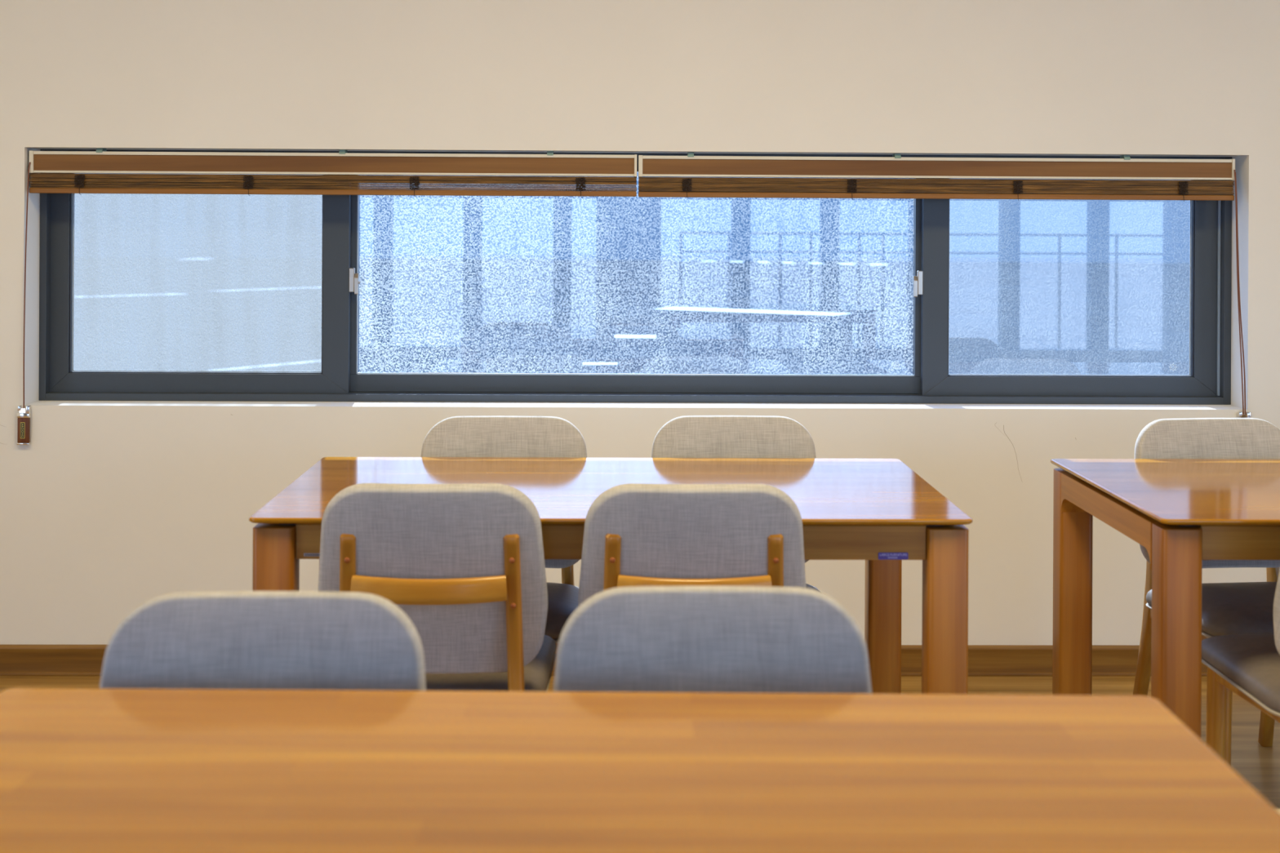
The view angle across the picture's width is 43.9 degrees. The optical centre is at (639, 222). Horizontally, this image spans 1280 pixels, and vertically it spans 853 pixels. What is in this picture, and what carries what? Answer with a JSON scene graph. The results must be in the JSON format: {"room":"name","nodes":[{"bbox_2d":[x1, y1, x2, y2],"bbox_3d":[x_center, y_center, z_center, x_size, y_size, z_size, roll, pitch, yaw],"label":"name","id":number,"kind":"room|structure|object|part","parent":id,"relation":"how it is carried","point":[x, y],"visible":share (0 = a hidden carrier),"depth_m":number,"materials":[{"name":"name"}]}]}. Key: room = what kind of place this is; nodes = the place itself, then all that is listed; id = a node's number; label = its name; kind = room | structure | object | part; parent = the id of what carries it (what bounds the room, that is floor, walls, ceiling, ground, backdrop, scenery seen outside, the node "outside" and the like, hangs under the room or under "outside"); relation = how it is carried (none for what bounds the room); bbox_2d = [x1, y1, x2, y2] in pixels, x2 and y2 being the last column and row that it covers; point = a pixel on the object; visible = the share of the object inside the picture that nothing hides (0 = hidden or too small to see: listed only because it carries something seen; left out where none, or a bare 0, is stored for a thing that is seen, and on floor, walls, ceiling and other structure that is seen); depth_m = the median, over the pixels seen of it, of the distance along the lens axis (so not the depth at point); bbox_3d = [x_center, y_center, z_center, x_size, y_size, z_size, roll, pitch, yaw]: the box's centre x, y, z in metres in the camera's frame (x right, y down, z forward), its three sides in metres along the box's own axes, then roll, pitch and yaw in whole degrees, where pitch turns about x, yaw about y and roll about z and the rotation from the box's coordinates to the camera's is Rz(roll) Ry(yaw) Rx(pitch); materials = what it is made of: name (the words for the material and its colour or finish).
{"room":"cafeteria","nodes":[
{"label":"cafeteria","id":0,"kind":"room"},
{"bbox_2d":[0,0,1279,645],"bbox_3d":[0.512,-0.052,4.780,8.000,2.750,0.261,0,0,-1],"label":"wall","id":1,"kind":"structure","parent":0,"point":[109,508],"depth_m":4.64,"materials":[{"name":"paint"}]},
{"bbox_2d":[0,644,1207,676],"bbox_3d":[0.507,1.279,4.643,8.000,0.088,0.015,0,0,-1],"label":"baseboard","id":2,"kind":"structure","parent":1,"relation":"attached to","point":[984,660],"depth_m":4.65,"materials":[{"name":"brown wood"}]},
{"bbox_2d":[39,149,1231,404],"bbox_3d":[-0.002,0.110,4.828,3.576,0.859,0.125,0,0,-1],"label":"window","id":3,"kind":"structure","parent":1,"relation":"in","point":[328,322],"depth_m":4.81,"materials":[{"name":"clear glass"}]},
{"bbox_3d":[-1.335,0.072,4.806,0.758,0.759,0.005,0,0,-1],"label":"glass pane","id":4,"kind":"part","parent":3,"relation":"part of","materials":[{"name":"clear glass"}]},
{"bbox_3d":[-1.327,0.102,4.795,0.902,0.820,0.034,0,0,-1],"label":"sash frame","id":5,"kind":"part","parent":3,"relation":"part of","materials":[{"name":"grey metal"}]},
{"bbox_2d":[17,147,636,444],"bbox_3d":[-0.904,0.215,4.644,1.788,0.861,0.081,0,0,-1],"label":"bamboo blind","id":6,"kind":"object","parent":3,"relation":"attached to","point":[51,171],"visible":1,"depth_m":4.64,"materials":[{"name":"brown wood"}]},
{"bbox_3d":[-1.783,0.599,4.588,0.010,0.043,0.001,0,0,-1],"label":"name plate","id":7,"kind":"part","parent":6,"relation":"part of","materials":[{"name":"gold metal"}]},
{"bbox_3d":[-1.779,0.180,4.608,0.006,0.715,0.028,0,0,11],"label":"pull cord","id":8,"kind":"part","parent":6,"relation":"part of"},
{"bbox_3d":[-0.894,-0.090,4.653,1.768,0.015,0.025,0,0,-1],"label":"rail","id":9,"kind":"part","parent":6,"relation":"part of","materials":[{"name":"brown wood"}]},
{"bbox_3d":[-0.892,-0.172,4.663,1.750,0.047,0.036,0,0,-1],"label":"headrail panel","id":10,"kind":"part","parent":6,"relation":"part of","materials":[{"name":"brown wood"}]},
{"bbox_3d":[-0.853,0.183,4.796,0.016,0.064,0.023,0,0,-1],"label":"latch lever","id":11,"kind":"part","parent":3,"relation":"part of","materials":[{"name":"metal"}]},
{"bbox_3d":[-0.009,0.099,4.861,1.762,0.837,0.044,0,0,-1],"label":"fixed light frame","id":12,"kind":"part","parent":3,"relation":"part of","materials":[{"name":"grey metal"}]},
{"bbox_3d":[-0.008,0.090,4.869,1.698,0.740,0.005,0,0,-1],"label":"glass pane","id":13,"kind":"part","parent":3,"relation":"part of","materials":[{"name":"clear glass"}]},
{"bbox_3d":[0.838,0.193,4.827,0.016,0.064,0.023,0,0,-1],"label":"latch lever","id":14,"kind":"part","parent":3,"relation":"part of","materials":[{"name":"metal"}]},
{"bbox_2d":[638,152,1250,417],"bbox_3d":[0.892,0.229,4.677,1.797,0.864,0.081,0,0,-1],"label":"bamboo blind","id":15,"kind":"object","parent":3,"relation":"attached to","point":[1125,177],"visible":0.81,"depth_m":4.68,"materials":[{"name":"brown wood"}]},
{"bbox_3d":[0.875,-0.079,4.686,1.759,0.015,0.025,0,0,-1],"label":"rail","id":16,"kind":"part","parent":15,"relation":"part of","materials":[{"name":"brown wood"}]},
{"bbox_3d":[0.877,-0.161,4.696,1.740,0.045,0.036,0,0,-1],"label":"headrail panel","id":17,"kind":"part","parent":15,"relation":"part of","materials":[{"name":"brown wood"}]},
{"bbox_3d":[1.763,0.203,4.672,0.039,0.721,0.008,0,0,40],"label":"pull cord","id":18,"kind":"part","parent":15,"relation":"part of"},
{"bbox_3d":[1.312,0.117,4.844,0.908,0.820,0.034,0,0,-1],"label":"sash frame","id":19,"kind":"part","parent":3,"relation":"part of","materials":[{"name":"grey metal"}]},
{"bbox_3d":[1.312,0.087,4.855,0.750,0.759,0.005,0,0,-1],"label":"glass pane","id":20,"kind":"part","parent":3,"relation":"part of","materials":[{"name":"clear glass"}]},
{"bbox_2d":[0,675,1279,812],"bbox_3d":[0.581,1.383,0.611,8.400,0.120,8.600,0,0,-1],"label":"floor","id":21,"kind":"structure","parent":0,"point":[1259,766],"depth_m":4.48,"materials":[{"name":"laminate"}]},
{"bbox_2d":[99,591,426,690],"bbox_3d":[-0.477,0.900,1.850,0.440,0.842,0.529,0,0,-2],"label":"dining chair","id":22,"kind":"object","parent":21,"relation":"on","point":[233,640],"visible":0.24,"depth_m":2.03,"materials":[{"name":"grey fabric"}]},
{"bbox_2d":[317,483,555,691],"bbox_3d":[-0.392,0.900,3.129,0.440,0.842,0.529,0,0,-1],"label":"dining chair","id":23,"kind":"object","parent":21,"relation":"on","point":[464,563],"visible":0.63,"depth_m":2.92,"materials":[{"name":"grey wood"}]},
{"bbox_3d":[-0.549,0.945,2.919,0.052,0.752,0.120,0,0,10],"label":"leg","id":24,"kind":"part","parent":23,"relation":"part of","materials":[{"name":"brown wood"}]},
{"bbox_3d":[-0.387,0.672,2.908,0.287,0.050,0.041,0,0,-1],"label":"rail","id":25,"kind":"part","parent":23,"relation":"part of","materials":[{"name":"brown wood"}]},
{"bbox_3d":[-0.393,0.888,3.179,0.440,0.071,0.428,0,0,-1],"label":"seat","id":26,"kind":"part","parent":23,"relation":"part of","materials":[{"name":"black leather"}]},
{"bbox_3d":[-0.228,0.946,2.925,0.052,0.752,0.120,0,0,-12],"label":"leg","id":27,"kind":"part","parent":23,"relation":"part of","materials":[{"name":"brown wood"}]},
{"bbox_3d":[-0.393,0.917,3.179,0.440,0.024,0.428,0,0,-1],"label":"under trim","id":28,"kind":"part","parent":23,"relation":"part of","materials":[{"name":"brown wood"}]},
{"bbox_2d":[421,415,586,653],"bbox_3d":[-0.333,0.901,3.736,0.440,0.842,0.529,0,0,-1],"label":"dining chair","id":29,"kind":"object","parent":21,"relation":"on","point":[482,436],"visible":0.23,"depth_m":3.91,"materials":[{"name":"grey fabric"}]},
{"bbox_3d":[-0.335,0.661,3.913,0.430,0.363,0.118,0,0,-1],"label":"backrest","id":30,"kind":"part","parent":29,"relation":"part of","materials":[{"name":"grey fabric"}]},
{"bbox_3d":[-0.332,0.888,3.686,0.440,0.071,0.428,0,0,-1],"label":"seat","id":31,"kind":"part","parent":29,"relation":"part of","materials":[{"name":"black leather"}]},
{"bbox_3d":[-0.177,0.947,3.946,0.052,0.752,0.120,0,0,10],"label":"leg","id":32,"kind":"part","parent":29,"relation":"part of","materials":[{"name":"brown wood"}]},
{"bbox_2d":[248,457,973,694],"bbox_3d":[-0.063,0.945,3.459,1.400,0.750,0.800,0,0,-1],"label":"dining table","id":33,"kind":"object","parent":21,"relation":"on","point":[881,513],"visible":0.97,"depth_m":3.28,"materials":[{"name":"brown wood"}]},
{"bbox_3d":[-0.710,0.952,3.096,0.080,0.728,0.073,0,0,-1],"label":"leg","id":34,"kind":"part","parent":33,"relation":"part of","materials":[{"name":"brown wood"}]},
{"bbox_3d":[0.585,0.959,3.823,0.080,0.728,0.073,0,0,-1],"label":"leg","id":35,"kind":"part","parent":33,"relation":"part of","materials":[{"name":"brown wood"}]},
{"bbox_3d":[0.598,0.959,3.120,0.080,0.728,0.073,0,0,-1],"label":"leg","id":36,"kind":"part","parent":33,"relation":"part of","materials":[{"name":"brown wood"}]},
{"bbox_2d":[0,688,1279,852],"bbox_3d":[-0.078,0.945,1.534,1.400,0.750,0.800,0,0,0],"label":"dining table","id":37,"kind":"object","parent":21,"relation":"on","point":[82,770],"visible":1,"depth_m":1.64,"materials":[{"name":"brown wood"}]},
{"bbox_2d":[577,483,806,607],"bbox_3d":[0.095,0.903,3.142,0.440,0.842,0.529,0,0,-1],"label":"dining chair","id":38,"kind":"object","parent":21,"relation":"on","point":[636,535],"visible":0.35,"depth_m":2.93,"materials":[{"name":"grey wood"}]},
{"bbox_3d":[-0.062,0.947,2.932,0.052,0.752,0.120,0,0,10],"label":"leg","id":39,"kind":"part","parent":38,"relation":"part of","materials":[{"name":"brown wood"}]},
{"bbox_3d":[0.100,0.674,2.921,0.287,0.050,0.041,0,0,-1],"label":"rail","id":40,"kind":"part","parent":38,"relation":"part of","materials":[{"name":"brown wood"}]},
{"bbox_3d":[0.259,0.949,2.938,0.052,0.752,0.120,0,0,-12],"label":"leg","id":41,"kind":"part","parent":38,"relation":"part of","materials":[{"name":"brown wood"}]},
{"bbox_2d":[553,586,871,693],"bbox_3d":[0.094,0.903,1.893,0.440,0.842,0.529,0,0,-1],"label":"dining chair","id":42,"kind":"object","parent":21,"relation":"on","point":[694,639],"visible":0.32,"depth_m":2.07,"materials":[{"name":"grey fabric"}]},
{"bbox_2d":[651,415,821,592],"bbox_3d":[0.234,0.904,3.769,0.440,0.842,0.529,0,0,-1],"label":"dining chair","id":43,"kind":"object","parent":21,"relation":"on","point":[686,436],"visible":0.09,"depth_m":3.95,"materials":[{"name":"grey fabric"}]},
{"bbox_3d":[0.235,0.891,3.719,0.440,0.071,0.428,0,0,-1],"label":"seat","id":44,"kind":"part","parent":43,"relation":"part of","materials":[{"name":"black leather"}]},
{"bbox_2d":[1050,458,1279,738],"bbox_3d":[1.704,0.955,3.497,1.400,0.750,0.800,0,0,-1],"label":"dining table","id":45,"kind":"object","parent":21,"relation":"on","point":[1185,513],"visible":0.84,"depth_m":3.33,"materials":[{"name":"brown wood"}]},
{"bbox_3d":[1.044,0.962,3.837,0.080,0.728,0.073,0,0,-1],"label":"leg","id":46,"kind":"part","parent":45,"relation":"part of","materials":[{"name":"brown wood"}]},
{"bbox_3d":[1.044,0.645,3.485,0.064,0.094,0.630,0,0,-1],"label":"rail","id":47,"kind":"part","parent":45,"relation":"part of","materials":[{"name":"brown wood"}]},
{"bbox_3d":[1.057,0.962,3.134,0.080,0.728,0.073,0,0,-1],"label":"leg","id":48,"kind":"part","parent":45,"relation":"part of","materials":[{"name":"brown wood"}]},
{"bbox_2d":[1133,417,1279,766],"bbox_3d":[1.448,0.911,3.776,0.440,0.842,0.529,0,0,-7],"label":"dining chair","id":49,"kind":"object","parent":21,"relation":"on","point":[1242,607],"visible":0.33,"depth_m":3.93,"materials":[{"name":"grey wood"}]},
{"bbox_3d":[1.262,0.955,3.962,0.052,0.752,0.120,0,0,-18],"label":"leg","id":50,"kind":"part","parent":49,"relation":"part of","materials":[{"name":"brown wood"}]},
{"bbox_3d":[1.282,0.953,3.737,0.027,0.056,0.382,0,0,-5],"label":"rail","id":51,"kind":"part","parent":49,"relation":"part of","materials":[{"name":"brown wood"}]},
{"bbox_3d":[1.454,0.927,3.726,0.440,0.024,0.428,0,0,-7],"label":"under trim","id":52,"kind":"part","parent":49,"relation":"part of","materials":[{"name":"brown wood"}]},
{"bbox_3d":[1.427,0.671,3.951,0.430,0.363,0.118,0,0,-7],"label":"backrest","id":53,"kind":"part","parent":49,"relation":"part of","materials":[{"name":"grey fabric"}]},
{"bbox_3d":[1.454,0.898,3.726,0.440,0.071,0.428,0,0,-7],"label":"seat","id":54,"kind":"part","parent":49,"relation":"part of","materials":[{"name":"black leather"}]},
{"bbox_3d":[1.298,1.128,3.539,0.041,0.398,0.046,0,0,-7],"label":"leg","id":55,"kind":"part","parent":49,"relation":"part of","materials":[{"name":"brown wood"}]},
{"bbox_3d":[1.581,0.956,4.001,0.052,0.752,0.120,0,0,4],"label":"leg","id":56,"kind":"part","parent":49,"relation":"part of","materials":[{"name":"brown wood"}]},
{"bbox_2d":[1201,569,1279,760],"bbox_3d":[1.401,0.910,3.140,0.440,0.842,0.529,0,0,-2],"label":"dining chair","id":57,"kind":"object","parent":21,"relation":"on","point":[1248,665],"visible":0.91,"depth_m":3.23,"materials":[{"name":"black leather"}]},
{"bbox_3d":[1.215,1.128,3.350,0.041,0.398,0.046,0,0,-2],"label":"leg","id":58,"kind":"part","parent":57,"relation":"part of","materials":[{"name":"brown wood"}]},
{"bbox_3d":[1.399,0.898,3.191,0.440,0.071,0.428,0,0,-2],"label":"seat","id":59,"kind":"part","parent":57,"relation":"part of","materials":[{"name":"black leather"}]},
{"bbox_3d":[1.399,0.927,3.191,0.440,0.024,0.428,0,0,-2],"label":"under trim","id":60,"kind":"part","parent":57,"relation":"part of","materials":[{"name":"brown wood"}]},
{"bbox_3d":[1.231,0.953,3.152,0.027,0.056,0.382,0,0,-4],"label":"rail","id":61,"kind":"part","parent":57,"relation":"part of","materials":[{"name":"brown wood"}]},
{"bbox_3d":[1.408,0.671,2.963,0.430,0.363,0.118,0,0,-2],"label":"backrest","id":62,"kind":"part","parent":57,"relation":"part of","materials":[{"name":"grey fabric"}]},
{"label":"outside","id":63,"kind":"structure","parent":0,"visible":0},
{"bbox_2d":[74,171,1190,262],"bbox_3d":[-1.544,-11.637,86.985,120.000,26.497,50.000,0,0,-1],"label":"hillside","id":64,"kind":"structure","parent":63,"point":[643,228],"depth_m":63.77,"materials":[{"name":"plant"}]},
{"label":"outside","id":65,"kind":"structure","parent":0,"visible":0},
{"bbox_2d":[73,257,1189,375],"bbox_3d":[-0.563,1.497,29.995,120.000,0.080,180.000,0,0,-1],"label":"pavement","id":66,"kind":"structure","parent":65,"point":[1060,317],"depth_m":25.06,"materials":[{"name":"concrete"}]},
{"bbox_2d":[582,362,617,364],"bbox_3d":[-0.412,1.456,16.445,0.360,0.004,0.220,0,0,-1],"label":"painted line","id":67,"kind":"object","parent":66,"relation":"on","point":[585,363],"visible":0.86,"depth_m":16.42,"materials":[{"name":"paint"}]},
{"bbox_2d":[614,334,655,337],"bbox_3d":[-0.061,1.458,20.402,0.530,0.004,0.500,0,0,-1],"label":"painted line","id":68,"kind":"object","parent":66,"relation":"on","point":[615,335],"visible":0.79,"depth_m":20.47,"materials":[{"name":"paint"}]},
{"bbox_2d":[653,306,848,315],"bbox_3d":[1.842,1.468,26.489,3.310,0.004,0.750,0,0,30],"label":"painted line","id":69,"kind":"object","parent":66,"relation":"on","point":[670,308],"visible":1,"depth_m":26.40,"materials":[{"name":"paint"}]},
{"bbox_2d":[866,263,889,265],"bbox_3d":[8.649,1.506,57.770,0.610,0.004,1.300,0,0,-1],"label":"painted line","id":70,"kind":"object","parent":66,"relation":"on","point":[867,264],"visible":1,"depth_m":58.12,"materials":[{"name":"paint"}]}
]}

